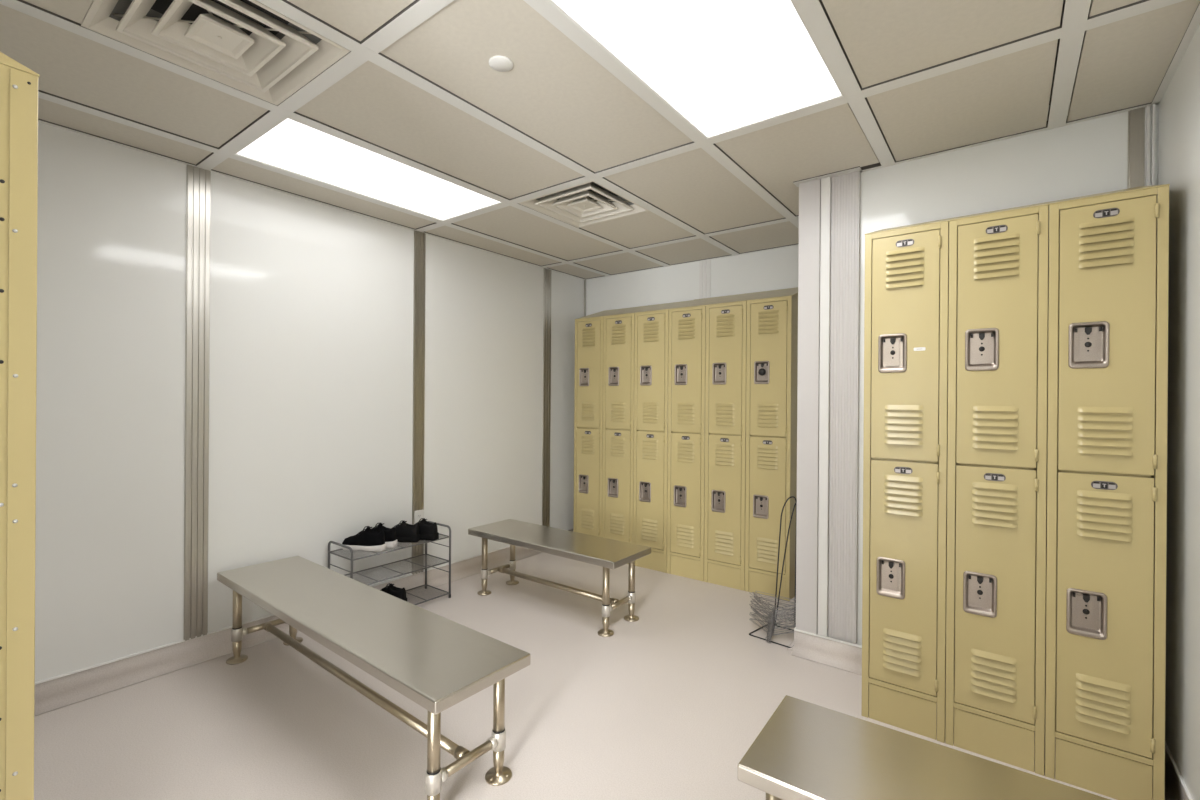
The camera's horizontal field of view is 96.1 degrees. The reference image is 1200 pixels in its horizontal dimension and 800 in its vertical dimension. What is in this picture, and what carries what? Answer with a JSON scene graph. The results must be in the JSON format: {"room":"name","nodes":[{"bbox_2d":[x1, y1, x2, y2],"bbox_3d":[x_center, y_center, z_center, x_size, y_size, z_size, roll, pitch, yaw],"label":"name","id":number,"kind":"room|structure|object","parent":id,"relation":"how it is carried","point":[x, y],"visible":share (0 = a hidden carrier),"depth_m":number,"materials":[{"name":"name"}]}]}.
{"room":"locker room","nodes":[
{"label":"locker room","id":0,"kind":"room"},
{"bbox_2d":[35,122,583,681],"bbox_3d":[-1.457,0.014,3.434,0.100,2.546,4.410,0,0,37],"label":"wall","id":1,"kind":"structure","parent":0,"point":[311,357],"depth_m":2.85,"materials":[{"name":"white paint"}]},
{"bbox_2d":[183,165,210,640],"bbox_3d":[-1.981,0.014,2.652,0.008,2.311,0.098,0,0,37],"label":"trim","id":2,"kind":"structure","parent":1,"relation":"attached to","point":[198,180],"depth_m":2.65,"materials":[{"name":"metal"}]},
{"bbox_2d":[34,528,572,715],"bbox_3d":[-1.406,1.227,3.390,0.049,0.121,4.210,0,0,37],"label":"baseboard","id":3,"kind":"structure","parent":1,"relation":"attached to","point":[73,687],"depth_m":2.58,"materials":[{"name":"plastic"}]},
{"bbox_2d":[412,230,425,574],"bbox_3d":[-1.227,0.018,3.649,0.008,2.311,0.089,0,0,37],"label":"trim","id":4,"kind":"structure","parent":1,"relation":"attached to","point":[419,237],"depth_m":3.64,"materials":[{"name":"metal"}]},
{"bbox_2d":[414,510,423,523],"bbox_3d":[-1.225,0.804,3.647,0.008,0.115,0.071,0,0,37],"label":"wall outlet","id":5,"kind":"object","parent":1,"relation":"attached to","point":[418,514],"visible":0.57,"depth_m":3.64,"materials":[{"name":"white plastic"}]},
{"bbox_2d":[542,268,550,526],"bbox_3d":[-0.460,0.023,4.662,0.008,2.311,0.095,0,0,37],"label":"trim","id":6,"kind":"structure","parent":1,"relation":"attached to","point":[547,272],"depth_m":4.65,"materials":[{"name":"metal"}]},
{"bbox_2d":[584,280,585,315],"bbox_3d":[-0.147,0.025,5.072,0.012,2.311,0.016,0,0,37],"label":"trim","id":7,"kind":"structure","parent":1,"relation":"attached to","point":[584,280],"depth_m":5.07,"materials":[{"name":"metal"}]},
{"bbox_2d":[38,3,1199,279],"bbox_3d":[-0.526,-1.146,1.562,3.630,0.030,6.080,0,0,37],"label":"trim","id":8,"kind":"structure","parent":1,"relation":"attached to","point":[1195,20],"depth_m":2.42,"materials":[{"name":"white metal"}]},
{"bbox_2d":[34,552,1116,799],"bbox_3d":[-0.544,1.345,1.564,3.830,0.100,6.280,0,0,37],"label":"floor","id":9,"kind":"structure","parent":0,"point":[668,705],"depth_m":2.21,"materials":[{"name":"plastic"}]},
{"bbox_2d":[0,64,37,799],"bbox_3d":[-1.432,0.299,1.090,0.308,1.980,0.391,0,0,37],"label":"locker","id":10,"kind":"object","parent":9,"relation":"on","point":[18,88],"visible":1,"depth_m":1.12,"materials":[{"name":"beige metal"}]},
{"bbox_2d":[0,52,39,78],"bbox_3d":[-1.430,-0.761,1.088,0.304,0.139,0.382,0,0,37],"label":"sloped top","id":11,"kind":"object","parent":10,"relation":"on","point":[4,59],"visible":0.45,"depth_m":1.12,"materials":[{"name":"beige metal"}]},
{"bbox_2d":[217,556,530,799],"bbox_3d":[-1.070,1.076,2.258,1.820,0.430,0.382,0,0,38],"label":"bench","id":12,"kind":"object","parent":9,"relation":"on","point":[437,662],"visible":1,"depth_m":1.96,"materials":[{"name":"silver metal"}]},
{"bbox_2d":[328,521,450,604],"bbox_3d":[-1.282,1.054,3.334,0.275,0.468,0.678,0,0,37],"label":"shoe rack","id":13,"kind":"object","parent":9,"relation":"on","point":[425,542],"visible":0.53,"depth_m":3.37,"materials":[{"name":"grey metal"}]},
{"bbox_2d":[341,526,385,551],"bbox_3d":[-1.400,0.814,3.197,0.270,0.142,0.088,0,0,8],"label":"sneaker","id":14,"kind":"object","parent":13,"relation":"on","point":[369,540],"visible":0.96,"depth_m":3.16,"materials":[{"name":"black fabric"}]},
{"bbox_2d":[371,523,396,547],"bbox_3d":[-1.365,0.814,3.288,0.270,0.142,0.088,0,0,12],"label":"sneaker","id":15,"kind":"object","parent":13,"relation":"on","point":[390,533],"visible":0.39,"depth_m":3.24,"materials":[{"name":"black fabric"}]},
{"bbox_2d":[329,533,449,560],"bbox_3d":[-1.281,0.891,3.334,0.267,0.010,0.667,0,0,37],"label":"shelf","id":16,"kind":"object","parent":13,"relation":"attached to","point":[401,547],"depth_m":3.16,"materials":[{"name":"grey metal"}]},
{"bbox_2d":[381,583,406,600],"bbox_3d":[-1.314,1.189,3.319,0.258,0.130,0.101,0,0,8],"label":"shoe","id":17,"kind":"object","parent":13,"relation":"on","point":[400,593],"visible":0.34,"depth_m":3.28,"materials":[{"name":"black fabric"}]},
{"bbox_2d":[345,554,449,584],"bbox_3d":[-1.282,1.051,3.334,0.267,0.010,0.667,0,0,37],"label":"shelf","id":18,"kind":"object","parent":13,"relation":"attached to","point":[382,566],"depth_m":3.36,"materials":[{"name":"grey metal"}]},
{"bbox_2d":[392,520,419,542],"bbox_3d":[-1.267,0.821,3.400,0.258,0.130,0.101,0,0,2],"label":"shoe","id":19,"kind":"object","parent":13,"relation":"on","point":[405,532],"visible":0.66,"depth_m":3.36,"materials":[{"name":"black fabric"}]},
{"bbox_2d":[414,518,438,540],"bbox_3d":[-1.158,0.822,3.473,0.258,0.130,0.101,0,0,18],"label":"shoe","id":20,"kind":"object","parent":13,"relation":"on","point":[428,531],"visible":0.55,"depth_m":3.42,"materials":[{"name":"black leather"}]},
{"bbox_2d":[406,584,448,604],"bbox_3d":[-1.284,1.259,3.334,0.267,0.010,0.667,0,0,37],"label":"shelf","id":21,"kind":"object","parent":13,"relation":"attached to","point":[425,585],"depth_m":3.51,"materials":[{"name":"grey metal"}]},
{"bbox_2d":[468,519,650,636],"bbox_3d":[-0.292,1.081,3.401,1.205,0.430,0.384,0,0,37],"label":"bench","id":22,"kind":"object","parent":9,"relation":"on","point":[607,553],"visible":1,"depth_m":3.26,"materials":[{"name":"silver metal"}]},
{"bbox_2d":[573,317,603,536],"bbox_3d":[0.010,0.307,4.654,0.302,1.980,0.391,0,0,37],"label":"locker","id":23,"kind":"object","parent":9,"relation":"on","point":[588,384],"visible":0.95,"depth_m":4.50,"materials":[{"name":"beige metal"}]},
{"bbox_2d":[579,474,588,493],"bbox_3d":[-0.135,0.706,4.537,0.106,0.155,0.020,0,0,37],"label":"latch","id":24,"kind":"object","parent":23,"relation":"on","point":[583,478],"depth_m":4.54,"materials":[{"name":"silver metal"}]},
{"bbox_2d":[579,368,588,385],"bbox_3d":[-0.129,-0.193,4.536,0.106,0.155,0.020,0,0,37],"label":"handle","id":25,"kind":"object","parent":23,"relation":"on","point":[583,372],"depth_m":4.55,"materials":[{"name":"silver metal"}]},
{"bbox_2d":[575,300,691,319],"bbox_3d":[0.275,-0.749,4.488,0.914,0.134,0.420,0,0,37],"label":"sloped top","id":26,"kind":"object","parent":23,"relation":"on","point":[666,306],"visible":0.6,"depth_m":4.44,"materials":[{"name":"beige metal"}]},
{"bbox_2d":[602,313,634,563],"bbox_3d":[0.254,0.309,4.470,0.302,1.980,0.391,0,0,37],"label":"locker","id":27,"kind":"object","parent":9,"relation":"on","point":[618,330],"visible":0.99,"depth_m":4.32,"materials":[{"name":"beige metal"}]},
{"bbox_2d":[608,478,617,497],"bbox_3d":[0.108,0.708,4.353,0.106,0.155,0.020,0,0,37],"label":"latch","id":28,"kind":"object","parent":27,"relation":"on","point":[612,482],"depth_m":4.36,"materials":[{"name":"silver metal"}]},
{"bbox_2d":[608,367,618,385],"bbox_3d":[0.114,-0.191,4.352,0.106,0.155,0.020,0,0,37],"label":"handle","id":29,"kind":"object","parent":27,"relation":"on","point":[613,372],"depth_m":4.36,"materials":[{"name":"silver metal"}]},
{"bbox_2d":[633,310,668,572],"bbox_3d":[0.497,0.310,4.286,0.302,1.980,0.391,0,0,37],"label":"locker","id":30,"kind":"object","parent":9,"relation":"on","point":[651,328],"visible":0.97,"depth_m":4.13,"materials":[{"name":"beige metal"}]},
{"bbox_2d":[639,481,650,501],"bbox_3d":[0.351,0.710,4.169,0.106,0.155,0.020,0,0,37],"label":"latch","id":31,"kind":"object","parent":30,"relation":"on","point":[644,486],"depth_m":4.17,"materials":[{"name":"silver metal"}]},
{"bbox_2d":[640,365,651,385],"bbox_3d":[0.357,-0.189,4.168,0.106,0.155,0.020,0,0,37],"label":"handle","id":32,"kind":"object","parent":30,"relation":"on","point":[645,370],"depth_m":4.17,"materials":[{"name":"silver metal"}]},
{"bbox_2d":[667,306,705,581],"bbox_3d":[0.740,0.312,4.102,0.302,1.980,0.391,0,0,37],"label":"locker","id":33,"kind":"object","parent":9,"relation":"on","point":[687,326],"visible":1,"depth_m":3.95,"materials":[{"name":"beige metal"}]},
{"bbox_2d":[674,485,686,506],"bbox_3d":[0.594,0.711,3.985,0.106,0.155,0.020,0,0,37],"label":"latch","id":34,"kind":"object","parent":33,"relation":"on","point":[680,491],"depth_m":3.99,"materials":[{"name":"silver metal"}]},
{"bbox_2d":[674,364,686,384],"bbox_3d":[0.601,-0.187,3.984,0.106,0.155,0.020,0,0,37],"label":"handle","id":35,"kind":"object","parent":33,"relation":"on","point":[680,370],"depth_m":3.99,"materials":[{"name":"silver metal"}]},
{"bbox_2d":[670,287,797,308],"bbox_3d":[1.005,-0.745,3.936,0.914,0.138,0.420,0,0,37],"label":"sloped top","id":36,"kind":"object","parent":33,"relation":"on","point":[793,292],"visible":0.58,"depth_m":3.89,"materials":[{"name":"beige metal"}]},
{"bbox_2d":[704,301,746,590],"bbox_3d":[0.983,0.314,3.918,0.302,1.980,0.391,0,0,37],"label":"locker","id":37,"kind":"object","parent":9,"relation":"on","point":[726,323],"visible":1,"depth_m":3.77,"materials":[{"name":"beige metal"}]},
{"bbox_2d":[711,490,725,512],"bbox_3d":[0.838,0.713,3.801,0.106,0.155,0.020,0,0,37],"label":"handle","id":38,"kind":"object","parent":37,"relation":"on","point":[718,497],"depth_m":3.80,"materials":[{"name":"silver metal"}]},
{"bbox_2d":[712,362,726,384],"bbox_3d":[0.844,-0.185,3.800,0.106,0.155,0.020,0,0,37],"label":"handle","id":39,"kind":"object","parent":37,"relation":"on","point":[719,369],"depth_m":3.80,"materials":[{"name":"silver metal"}]},
{"bbox_2d":[745,296,797,600],"bbox_3d":[1.224,0.316,3.731,0.302,1.980,0.398,0,0,37],"label":"locker","id":40,"kind":"object","parent":9,"relation":"on","point":[772,323],"visible":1,"depth_m":3.58,"materials":[{"name":"beige metal"}]},
{"bbox_2d":[753,494,768,518],"bbox_3d":[1.081,0.715,3.617,0.106,0.155,0.020,0,0,37],"label":"handle","id":41,"kind":"object","parent":40,"relation":"on","point":[760,501],"depth_m":3.62,"materials":[{"name":"silver metal"}]},
{"bbox_2d":[754,361,769,383],"bbox_3d":[1.087,-0.183,3.616,0.106,0.155,0.020,0,0,37],"label":"handle","id":42,"kind":"object","parent":40,"relation":"on","point":[761,368],"depth_m":3.61,"materials":[{"name":"silver metal"}]},
{"bbox_2d":[749,496,796,647],"bbox_3d":[0.982,0.919,2.989,0.251,0.771,0.236,0,0,37],"label":"stand","id":43,"kind":"object","parent":9,"relation":"on","point":[750,633],"visible":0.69,"depth_m":3.00,"materials":[{"name":"black metal"}]},
{"label":"wire hanger","id":44,"kind":"object","parent":43,"relation":"on","visible":0},
{"bbox_2d":[755,611,795,635],"bbox_3d":[0.954,1.238,2.953,0.300,0.067,0.141,0,0,38],"label":"wire hanger","id":45,"kind":"object","parent":44,"relation":"on","point":[759,611],"visible":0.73,"depth_m":2.95,"materials":[{"name":"grey metal"}]},
{"bbox_2d":[754,609,793,635],"bbox_3d":[0.957,1.233,2.955,0.300,0.070,0.140,0,0,37],"label":"wire hanger","id":46,"kind":"object","parent":45,"relation":"on","point":[756,609],"visible":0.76,"depth_m":2.98,"materials":[{"name":"grey metal"}]},
{"label":"wire hanger","id":47,"kind":"object","parent":43,"relation":"on","visible":0},
{"bbox_2d":[750,618,791,641],"bbox_3d":[0.944,1.268,2.948,0.300,0.062,0.144,0,0,35],"label":"wire hanger","id":48,"kind":"object","parent":47,"relation":"on","point":[750,618],"visible":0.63,"depth_m":2.97,"materials":[{"name":"grey metal"}]},
{"bbox_2d":[754,615,793,640],"bbox_3d":[0.947,1.265,2.948,0.300,0.059,0.145,0,0,40],"label":"wire hanger","id":49,"kind":"object","parent":48,"relation":"on","point":[754,615],"visible":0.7,"depth_m":2.98,"materials":[{"name":"grey metal"}]},
{"label":"wire hanger","id":50,"kind":"object","parent":43,"relation":"on","visible":0},
{"bbox_2d":[755,616,795,639],"bbox_3d":[0.952,1.255,2.945,0.300,0.066,0.141,0,0,40],"label":"wire hanger","id":51,"kind":"object","parent":50,"relation":"on","point":[755,616],"visible":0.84,"depth_m":2.93,"materials":[{"name":"grey metal"}]},
{"label":"wire hanger","id":52,"kind":"object","parent":43,"relation":"on","visible":0},
{"bbox_2d":[754,613,794,637],"bbox_3d":[0.953,1.246,2.952,0.300,0.065,0.143,0,0,41],"label":"wire hanger","id":53,"kind":"object","parent":52,"relation":"on","point":[754,613],"visible":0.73,"depth_m":2.93,"materials":[{"name":"grey metal"}]},
{"label":"wire hanger","id":54,"kind":"object","parent":43,"relation":"on","visible":0},
{"bbox_2d":[751,608,794,633],"bbox_3d":[0.952,1.225,2.954,0.300,0.068,0.141,0,0,33],"label":"wire hanger","id":55,"kind":"object","parent":54,"relation":"on","point":[751,608],"visible":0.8,"depth_m":2.96,"materials":[{"name":"grey metal"}]},
{"bbox_2d":[751,607,793,632],"bbox_3d":[0.957,1.222,2.955,0.300,0.066,0.140,0,0,33],"label":"wire hanger","id":56,"kind":"object","parent":55,"relation":"on","point":[751,607],"visible":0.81,"depth_m":2.97,"materials":[{"name":"grey metal"}]},
{"bbox_2d":[753,606,795,631],"bbox_3d":[0.957,1.217,2.964,0.300,0.070,0.138,0,0,32],"label":"wire hanger","id":57,"kind":"object","parent":56,"relation":"on","point":[753,606],"visible":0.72,"depth_m":2.99,"materials":[{"name":"grey metal"}]},
{"label":"wire hanger","id":58,"kind":"object","parent":43,"relation":"on","visible":0},
{"bbox_2d":[751,603,795,628],"bbox_3d":[0.954,1.196,2.964,0.300,0.077,0.138,0,0,35],"label":"wire hanger","id":59,"kind":"object","parent":58,"relation":"on","point":[751,603],"visible":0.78,"depth_m":3.01,"materials":[{"name":"grey metal"}]},
{"label":"wire hanger","id":60,"kind":"object","parent":43,"relation":"on","visible":0},
{"bbox_2d":[760,601,793,626],"bbox_3d":[0.962,1.187,2.960,0.300,0.079,0.137,0,0,39],"label":"wire hanger","id":61,"kind":"object","parent":60,"relation":"on","point":[761,601],"visible":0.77,"depth_m":2.98,"materials":[{"name":"grey metal"}]},
{"bbox_2d":[750,601,795,625],"bbox_3d":[0.956,1.189,2.966,0.300,0.060,0.142,0,0,33],"label":"wire hanger","id":62,"kind":"object","parent":61,"relation":"on","point":[750,601],"visible":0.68,"depth_m":3.00,"materials":[{"name":"grey metal"}]},
{"bbox_2d":[751,600,795,625],"bbox_3d":[0.955,1.183,2.963,0.300,0.066,0.141,0,0,33],"label":"wire hanger","id":63,"kind":"object","parent":62,"relation":"on","point":[751,600],"visible":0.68,"depth_m":2.99,"materials":[{"name":"grey metal"}]},
{"bbox_2d":[752,599,793,624],"bbox_3d":[0.966,1.178,2.966,0.300,0.068,0.140,0,0,32],"label":"wire hanger","id":64,"kind":"object","parent":63,"relation":"on","point":[752,599],"visible":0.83,"depth_m":3.01,"materials":[{"name":"grey metal"}]},
{"label":"wire hanger","id":65,"kind":"object","parent":43,"relation":"on","visible":0},
{"bbox_2d":[755,597,795,621],"bbox_3d":[0.960,1.166,2.968,0.300,0.064,0.142,0,0,41],"label":"wire hanger","id":66,"kind":"object","parent":65,"relation":"on","point":[756,597],"visible":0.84,"depth_m":3.00,"materials":[{"name":"grey metal"}]},
{"bbox_2d":[758,597,795,620],"bbox_3d":[0.960,1.162,2.969,0.300,0.063,0.142,0,0,41],"label":"wire hanger","id":67,"kind":"object","parent":66,"relation":"on","point":[759,597],"visible":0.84,"depth_m":2.98,"materials":[{"name":"grey metal"}]},
{"bbox_2d":[756,596,794,619],"bbox_3d":[0.969,1.157,2.970,0.300,0.066,0.141,0,0,37],"label":"wire hanger","id":68,"kind":"object","parent":67,"relation":"on","point":[756,596],"visible":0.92,"depth_m":2.99,"materials":[{"name":"grey metal"}]},
{"bbox_2d":[752,592,795,619],"bbox_3d":[0.964,1.147,2.966,0.300,0.084,0.135,0,0,35],"label":"wire hanger","id":69,"kind":"object","parent":68,"relation":"on","point":[752,592],"visible":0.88,"depth_m":2.99,"materials":[{"name":"grey metal"}]},
{"bbox_2d":[753,594,793,618],"bbox_3d":[0.964,1.149,2.968,0.300,0.065,0.141,0,0,38],"label":"wire hanger","id":70,"kind":"object","parent":69,"relation":"on","point":[753,594],"visible":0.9,"depth_m":2.98,"materials":[{"name":"grey metal"}]},
{"bbox_2d":[753,592,793,617],"bbox_3d":[0.969,1.142,2.967,0.300,0.069,0.142,0,0,34],"label":"wire hanger","id":71,"kind":"object","parent":70,"relation":"on","point":[753,592],"visible":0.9,"depth_m":2.96,"materials":[{"name":"grey metal"}]},
{"bbox_2d":[749,592,795,616],"bbox_3d":[0.963,1.141,2.978,0.300,0.062,0.142,0,0,27],"label":"wire hanger","id":72,"kind":"object","parent":71,"relation":"on","point":[749,592],"visible":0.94,"depth_m":3.00,"materials":[{"name":"grey metal"}]},
{"bbox_2d":[755,591,794,615],"bbox_3d":[0.974,1.135,2.974,0.300,0.069,0.139,0,0,39],"label":"wire hanger","id":73,"kind":"object","parent":71,"relation":"on","point":[755,591],"visible":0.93,"depth_m":2.99,"materials":[{"name":"grey metal"}]},
{"bbox_2d":[861,222,948,742],"bbox_3d":[1.311,0.314,2.281,0.291,1.988,0.375,0,0,37],"label":"locker","id":74,"kind":"object","parent":9,"relation":"on","point":[906,306],"visible":1,"depth_m":2.13,"materials":[{"name":"beige metal"}]},
{"bbox_2d":[876,557,904,598],"bbox_3d":[1.171,0.714,2.169,0.102,0.156,0.020,0,0,37],"label":"handle","id":75,"kind":"object","parent":74,"relation":"on","point":[890,571],"depth_m":2.17,"materials":[{"name":"silver metal"}]},
{"bbox_2d":[878,333,906,372],"bbox_3d":[1.177,-0.188,2.168,0.102,0.156,0.020,0,0,37],"label":"latch","id":76,"kind":"object","parent":74,"relation":"on","point":[892,347],"depth_m":2.17,"materials":[{"name":"silver metal"}]},
{"bbox_2d":[865,184,1169,234],"bbox_3d":[1.565,-0.742,2.121,0.879,0.125,0.401,0,0,37],"label":"sloped top","id":77,"kind":"object","parent":74,"relation":"on","point":[1149,186],"visible":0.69,"depth_m":2.00,"materials":[{"name":"beige metal"}]},
{"bbox_2d":[737,695,1109,799],"bbox_3d":[0.807,1.090,1.178,0.910,0.430,0.382,0,0,36],"label":"bench","id":78,"kind":"object","parent":9,"relation":"on","point":[805,750],"visible":1,"depth_m":1.28,"materials":[{"name":"silver metal"}]},
{"bbox_2d":[945,205,1048,775],"bbox_3d":[1.544,0.315,2.104,0.291,1.988,0.375,0,0,37],"label":"locker","id":79,"kind":"object","parent":9,"relation":"on","point":[998,319],"visible":1,"depth_m":1.96,"materials":[{"name":"beige metal"}]},
{"bbox_2d":[963,571,996,617],"bbox_3d":[1.404,0.716,1.992,0.102,0.156,0.020,0,0,37],"label":"handle","id":80,"kind":"object","parent":79,"relation":"on","point":[979,587],"depth_m":1.99,"materials":[{"name":"silver metal"}]},
{"bbox_2d":[965,328,998,370],"bbox_3d":[1.411,-0.186,1.991,0.102,0.156,0.020,0,0,37],"label":"latch","id":81,"kind":"object","parent":79,"relation":"on","point":[981,344],"depth_m":1.99,"materials":[{"name":"silver metal"}]},
{"bbox_2d":[1044,186,1168,799],"bbox_3d":[1.778,0.317,1.927,0.291,1.988,0.375,0,0,37],"label":"locker","id":82,"kind":"object","parent":9,"relation":"on","point":[1108,256],"visible":0.99,"depth_m":1.78,"materials":[{"name":"beige metal"}]},
{"bbox_2d":[1066,588,1106,639],"bbox_3d":[1.638,0.718,1.815,0.102,0.156,0.020,0,0,37],"label":"handle","id":83,"kind":"object","parent":82,"relation":"on","point":[1086,608],"depth_m":1.82,"materials":[{"name":"silver metal"}]},
{"bbox_2d":[1068,321,1108,368],"bbox_3d":[1.644,-0.184,1.815,0.102,0.156,0.020,0,0,37],"label":"latch","id":84,"kind":"object","parent":82,"relation":"on","point":[1088,341],"depth_m":1.82,"materials":[{"name":"silver metal"}]},
{"bbox_2d":[0,0,1199,278],"bbox_3d":[-0.526,-1.189,1.562,3.630,0.104,6.080,0,0,37],"label":"ceiling","id":85,"kind":"structure","parent":0,"point":[554,92],"depth_m":2.07,"materials":[{"name":"tile"}]},
{"bbox_2d":[81,0,349,104],"bbox_3d":[-1.201,-1.185,1.702,0.554,0.098,0.554,0,0,37],"label":"ceiling vent","id":86,"kind":"object","parent":85,"relation":"in","point":[247,46],"visible":0.99,"depth_m":1.73,"materials":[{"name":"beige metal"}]},
{"bbox_2d":[234,117,501,220],"bbox_3d":[-1.129,-1.151,2.796,0.553,0.029,1.163,0,0,37],"label":"recessed light","id":87,"kind":"object","parent":85,"relation":"in","point":[292,146],"visible":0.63,"depth_m":2.69,"materials":[{"name":"white plastic"}]},
{"bbox_2d":[489,55,512,71],"bbox_3d":[-0.334,-1.132,1.817,0.081,0.007,0.081,0,0,37],"label":"sprinkler cover","id":88,"kind":"object","parent":85,"relation":"attached to","point":[498,63],"visible":1,"depth_m":1.81,"materials":[{"name":"white plastic"}]},
{"bbox_2d":[518,181,648,227],"bbox_3d":[-0.088,-1.179,3.160,0.554,0.098,0.554,0,0,37],"label":"ceiling vent","id":89,"kind":"object","parent":85,"relation":"in","point":[588,203],"visible":0.93,"depth_m":3.18,"materials":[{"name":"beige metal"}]},
{"bbox_2d":[0,0,1184,275],"bbox_3d":[-0.526,-1.151,1.562,3.630,0.040,6.080,0,0,37],"label":"ceiling grid","id":90,"kind":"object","parent":85,"relation":"attached to","point":[1075,19],"depth_m":2.00,"materials":[{"name":"white metal"}]},
{"bbox_2d":[549,0,843,138],"bbox_3d":[0.330,-1.140,1.691,0.553,0.029,1.163,0,0,37],"label":"recessed light","id":91,"kind":"object","parent":85,"relation":"in","point":[724,66],"visible":0.84,"depth_m":1.76,"materials":[{"name":"white plastic"}]},
{"bbox_2d":[586,245,797,315],"bbox_3d":[0.846,0.030,4.394,2.415,2.546,0.100,0,0,37],"label":"wall","id":92,"kind":"structure","parent":0,"point":[773,269],"depth_m":4.41,"materials":[{"name":"white paint"}]},
{"bbox_2d":[699,259,710,298],"bbox_3d":[0.837,0.032,4.333,0.102,2.311,0.008,0,0,37],"label":"trim","id":93,"kind":"structure","parent":92,"relation":"attached to","point":[705,265],"depth_m":4.33,"materials":[{"name":"white metal"}]},
{"bbox_2d":[829,101,1158,645],"bbox_3d":[1.681,0.037,2.407,1.315,2.546,0.100,0,0,37],"label":"wall","id":94,"kind":"structure","parent":0,"point":[1090,157],"depth_m":2.34,"materials":[{"name":"white paint"}]},
{"bbox_2d":[796,179,820,633],"bbox_3d":[1.076,0.035,2.774,0.106,2.311,0.045,0,0,37],"label":"trim","id":95,"kind":"structure","parent":94,"relation":"attached to","point":[810,191],"depth_m":2.75,"materials":[{"name":"grey"}]},
{"bbox_2d":[818,177,831,636],"bbox_3d":[1.139,0.036,2.729,0.046,2.311,0.041,0,0,37],"label":"trim","id":96,"kind":"structure","parent":94,"relation":"attached to","point":[826,183],"depth_m":2.71,"materials":[{"name":"white metal"}]},
{"bbox_2d":[792,629,861,675],"bbox_3d":[1.146,1.246,2.657,0.386,0.121,0.049,0,0,37],"label":"baseboard","id":97,"kind":"structure","parent":94,"relation":"attached to","point":[846,656],"depth_m":2.68,"materials":[{"name":"plastic"}]},
{"bbox_2d":[828,171,860,643],"bbox_3d":[1.208,0.036,2.671,0.121,2.311,0.004,0,0,37],"label":"trim","id":98,"kind":"structure","parent":94,"relation":"attached to","point":[845,187],"depth_m":2.67,"materials":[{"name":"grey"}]},
{"bbox_2d":[1127,107,1144,188],"bbox_3d":[2.045,0.042,2.063,0.046,2.311,0.008,0,0,37],"label":"trim","id":99,"kind":"structure","parent":94,"relation":"attached to","point":[1136,117],"depth_m":2.06,"materials":[{"name":"metal"}]},
{"bbox_2d":[1146,104,1154,185],"bbox_3d":[2.073,0.043,2.036,0.021,2.311,0.018,0,0,37],"label":"trim","id":100,"kind":"structure","parent":94,"relation":"attached to","point":[1153,105],"depth_m":2.04,"materials":[{"name":"white metal"}]},
{"bbox_2d":[1158,23,1199,799],"bbox_3d":[0.597,0.031,-0.033,0.100,2.546,5.100,0,0,37],"label":"wall","id":101,"kind":"structure","parent":0,"point":[1179,106],"depth_m":1.72,"materials":[{"name":"white paint"}]},
{"bbox_2d":[1165,741,1192,799],"bbox_3d":[0.559,1.243,0.053,0.049,0.121,5.000,0,0,37],"label":"baseboard","id":102,"kind":"structure","parent":101,"relation":"attached to","point":[1175,786],"depth_m":1.76,"materials":[{"name":"plastic"}]},
{"bbox_3d":[1.411,0.035,3.222,0.100,2.546,1.085,0,0,37],"label":"wall","id":103,"kind":"structure","parent":0,"visible":0},
{"bbox_2d":[786,627,795,650],"bbox_3d":[1.331,1.247,3.252,0.049,0.121,1.125,0,0,37],"label":"baseboard","id":104,"kind":"structure","parent":103,"relation":"attached to","point":[792,643],"depth_m":2.82,"materials":[{"name":"plastic"}]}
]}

